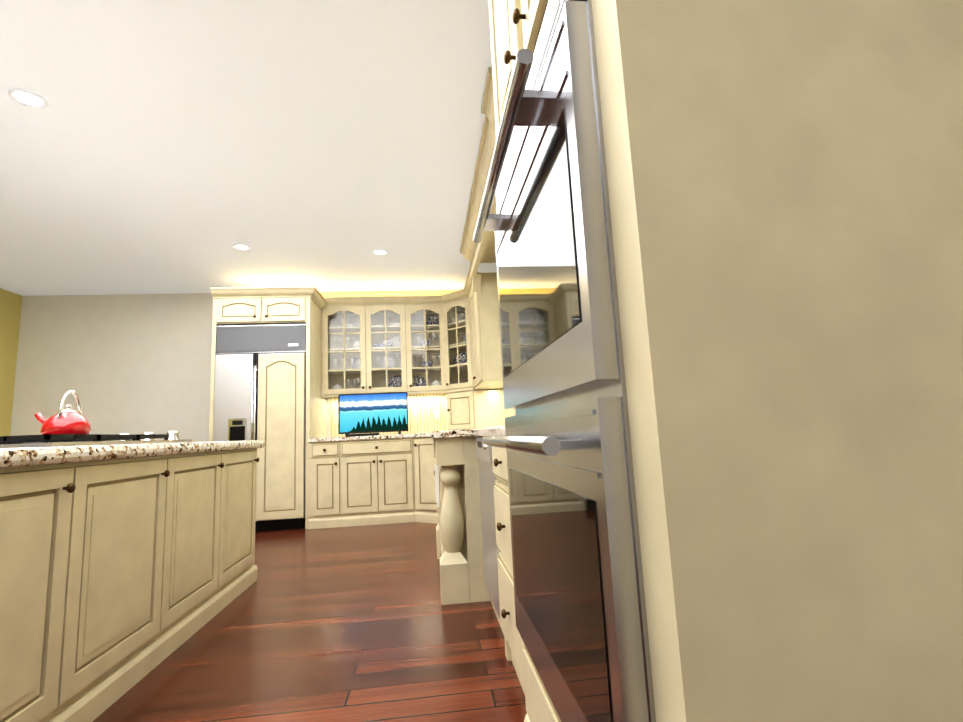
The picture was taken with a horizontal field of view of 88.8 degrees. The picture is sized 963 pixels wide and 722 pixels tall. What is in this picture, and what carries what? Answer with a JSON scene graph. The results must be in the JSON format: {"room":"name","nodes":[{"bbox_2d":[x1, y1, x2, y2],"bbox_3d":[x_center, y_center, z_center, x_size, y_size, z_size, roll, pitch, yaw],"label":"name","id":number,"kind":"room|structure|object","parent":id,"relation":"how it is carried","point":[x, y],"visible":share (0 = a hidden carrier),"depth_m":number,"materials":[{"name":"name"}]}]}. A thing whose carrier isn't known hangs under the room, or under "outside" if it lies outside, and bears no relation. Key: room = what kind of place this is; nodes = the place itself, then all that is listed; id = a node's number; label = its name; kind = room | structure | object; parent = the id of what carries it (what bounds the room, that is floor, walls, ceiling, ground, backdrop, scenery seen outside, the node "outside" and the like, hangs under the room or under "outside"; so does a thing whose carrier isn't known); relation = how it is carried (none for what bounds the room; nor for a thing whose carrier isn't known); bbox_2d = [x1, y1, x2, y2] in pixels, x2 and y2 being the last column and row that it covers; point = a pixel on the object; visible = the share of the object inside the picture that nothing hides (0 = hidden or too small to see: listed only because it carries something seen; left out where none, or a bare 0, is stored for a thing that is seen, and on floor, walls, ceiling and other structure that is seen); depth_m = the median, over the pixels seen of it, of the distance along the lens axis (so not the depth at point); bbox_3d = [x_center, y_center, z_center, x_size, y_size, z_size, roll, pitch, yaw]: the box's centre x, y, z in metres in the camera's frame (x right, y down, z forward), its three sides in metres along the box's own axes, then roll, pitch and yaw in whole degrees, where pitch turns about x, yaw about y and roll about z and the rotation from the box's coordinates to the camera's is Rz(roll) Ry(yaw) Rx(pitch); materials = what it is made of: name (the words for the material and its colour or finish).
{"room":"kitchen","nodes":[
{"label":"kitchen","id":0,"kind":"room"},
{"bbox_2d":[0,288,21,444],"bbox_3d":[-5.051,-0.057,1.385,0.200,2.770,8.750,-2,-8,-7],"label":"wall","id":1,"kind":"structure","parent":0,"point":[10,308],"depth_m":5.66,"materials":[{"name":"yellow paint"}]},
{"bbox_2d":[10,293,455,441],"bbox_3d":[-2.611,0.513,6.129,6.120,2.770,0.200,-2,-8,-7],"label":"wall","id":2,"kind":"structure","parent":0,"point":[129,363],"depth_m":5.90,"materials":[{"name":"paint"}]},
{"bbox_2d":[0,0,496,295],"bbox_3d":[-2.180,-1.566,1.937,6.120,0.100,9.150,-2,-8,-7],"label":"ceiling","id":3,"kind":"structure","parent":0,"point":[168,146],"depth_m":3.11,"materials":[{"name":"white paint"}]},
{"bbox_2d":[8,88,47,108],"bbox_3d":[-2.417,-1.400,2.623,0.158,0.009,0.158,0,-9,-16],"label":"recessed light","id":4,"kind":"object","parent":3,"relation":"in","point":[25,97],"depth_m":2.62,"materials":[{"name":"white"}]},
{"bbox_2d":[232,243,249,249],"bbox_3d":[-2.315,-1.099,4.736,0.158,0.009,0.158,0,-9,-16],"label":"recessed light","id":5,"kind":"object","parent":3,"relation":"in","point":[238,246],"depth_m":4.72,"materials":[{"name":"white"}]},
{"bbox_2d":[372,249,387,254],"bbox_3d":[-1.041,-1.116,5.036,0.158,0.009,0.158,0,-9,-16],"label":"recessed light","id":6,"kind":"object","parent":3,"relation":"in","point":[378,251],"depth_m":5.03,"materials":[{"name":"white"}]},
{"bbox_2d":[92,522,526,721],"bbox_3d":[-2.045,1.272,1.526,6.120,0.100,9.150,-2,-8,-7],"label":"floor","id":7,"kind":"structure","parent":0,"point":[352,624],"depth_m":2.11,"materials":[{"name":"brown wood"}]},
{"bbox_2d":[0,431,263,721],"bbox_3d":[-2.164,0.728,1.457,1.799,0.966,4.880,-2,-8,-7],"label":"kitchen island","id":8,"kind":"object","parent":7,"relation":"on","point":[127,561],"visible":1,"depth_m":1.74,"materials":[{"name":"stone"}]},
{"bbox_2d":[34,390,91,434],"bbox_3d":[-1.817,0.231,2.131,0.215,0.207,0.171,-2,-8,-7],"label":"kettle","id":9,"kind":"object","parent":8,"relation":"on","point":[66,421],"visible":0.85,"depth_m":2.09,"materials":[{"name":"red metal"}]},
{"bbox_2d":[0,431,191,456],"bbox_3d":[-1.663,0.316,1.952,0.555,0.056,0.940,-2,-8,-7],"label":"cooktop","id":10,"kind":"object","parent":8,"relation":"in","point":[45,440],"depth_m":1.76,"materials":[{"name":"black metal"}]},
{"bbox_2d":[209,286,332,531],"bbox_3d":[-2.323,0.533,5.553,1.075,2.540,0.978,-2,-8,-7],"label":"tall cabinet","id":11,"kind":"object","parent":7,"relation":"on","point":[252,396],"depth_m":5.14,"materials":[{"name":"paint"}]},
{"bbox_2d":[209,286,327,535],"bbox_3d":[-2.323,0.533,5.553,1.075,2.540,0.979,-2,-8,-7],"label":"refrigerator","id":12,"kind":"object","parent":11,"relation":"in","point":[269,383],"depth_m":5.16,"materials":[{"name":"paint"}]},
{"bbox_2d":[317,440,340,528],"bbox_3d":[-1.671,1.342,5.526,0.315,0.870,0.937,-2,-8,-7],"label":"base cabinet","id":13,"kind":"object","parent":7,"relation":"on","point":[328,455],"depth_m":5.08,"materials":[{"name":"paint"}]},
{"bbox_2d":[341,440,412,526],"bbox_3d":[-1.135,1.326,5.590,0.765,0.870,0.937,-2,-8,-7],"label":"base cabinet","id":14,"kind":"object","parent":7,"relation":"on","point":[377,477],"depth_m":5.13,"materials":[{"name":"paint"}]},
{"bbox_2d":[301,432,428,443],"bbox_3d":[-0.753,0.842,5.553,2.174,0.040,1.238,-2,-8,-7],"label":"countertop","id":15,"kind":"structure","parent":14,"relation":"on","point":[404,435],"depth_m":5.18,"materials":[{"name":"beige stone"}]},
{"bbox_2d":[339,392,407,436],"bbox_3d":[-1.255,0.622,5.718,0.790,0.490,0.220,-2,-8,-7],"label":"tv","id":16,"kind":"object","parent":15,"relation":"on","point":[371,414],"visible":0.88,"depth_m":5.71,"materials":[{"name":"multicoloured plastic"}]},
{"bbox_2d":[409,436,448,527],"bbox_3d":[-0.201,1.276,5.555,1.105,0.870,1.227,-2,-8,-7],"label":"base cabinet","id":17,"kind":"object","parent":7,"relation":"on","point":[426,458],"depth_m":5.07,"materials":[{"name":"paint"}]},
{"bbox_2d":[445,444,448,495],"bbox_3d":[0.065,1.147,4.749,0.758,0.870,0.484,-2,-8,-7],"label":"base cabinet","id":18,"kind":"object","parent":7,"relation":"on","point":[446,445],"depth_m":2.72,"materials":[{"name":"paint"}]},
{"bbox_2d":[449,448,456,555],"bbox_3d":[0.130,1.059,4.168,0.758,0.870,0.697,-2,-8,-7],"label":"base cabinet","id":19,"kind":"object","parent":7,"relation":"on","point":[450,449],"depth_m":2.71,"materials":[{"name":"paint"}]},
{"bbox_2d":[460,224,468,260],"bbox_3d":[-0.010,-1.253,3.820,0.190,0.175,2.580,-2,-8,-7],"label":"wall cabinet","id":20,"kind":"object","parent":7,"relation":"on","point":[464,250],"depth_m":4.75,"materials":[{"name":"paint"}]},
{"bbox_2d":[449,440,480,602],"bbox_3d":[0.232,0.925,3.271,0.758,0.870,1.130,-2,-8,-7],"label":"base cabinet","id":21,"kind":"object","parent":7,"relation":"on","point":[464,502],"depth_m":2.69,"materials":[{"name":"paint"}]},
{"bbox_2d":[429,424,476,443],"bbox_3d":[0.129,0.470,3.273,0.934,0.040,3.519,-2,-8,-7],"label":"countertop","id":22,"kind":"structure","parent":21,"relation":"on","point":[439,435],"depth_m":2.72,"materials":[{"name":"beige stone"}]},
{"bbox_2d":[445,392,476,427],"bbox_3d":[-0.067,0.614,5.974,0.700,0.464,0.629,-2,-8,-7],"label":"wall cabinet","id":23,"kind":"object","parent":22,"relation":"on","point":[460,407],"depth_m":5.78,"materials":[{"name":"paint"}]},
{"bbox_2d":[469,312,472,355],"bbox_3d":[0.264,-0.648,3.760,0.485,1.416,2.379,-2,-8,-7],"label":"cabinet","id":24,"kind":"object","parent":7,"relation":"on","point":[470,313],"depth_m":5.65,"materials":[{"name":"paint"}]},
{"bbox_2d":[473,440,484,601],"bbox_3d":[0.364,0.792,2.400,0.693,0.870,0.609,-2,-8,-7],"label":"base cabinet","id":25,"kind":"object","parent":7,"relation":"on","point":[476,491],"depth_m":2.67,"materials":[{"name":"paint"}]},
{"bbox_2d":[465,0,962,721],"bbox_3d":[0.428,-0.283,1.142,0.794,2.630,0.954,-2,-8,-7],"label":"tall cabinet","id":26,"kind":"object","parent":7,"relation":"on","point":[683,442],"depth_m":0.64,"materials":[{"name":"paint"}]},
{"bbox_2d":[320,290,457,296],"bbox_3d":[-1.470,-0.823,6.356,3.320,0.170,0.004,-2,-8,-7],"label":"wall band","id":27,"kind":"object","parent":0,"point":[379,293],"visible":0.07,"depth_m":6.39,"materials":[{"name":"yellow paint"}]}
]}

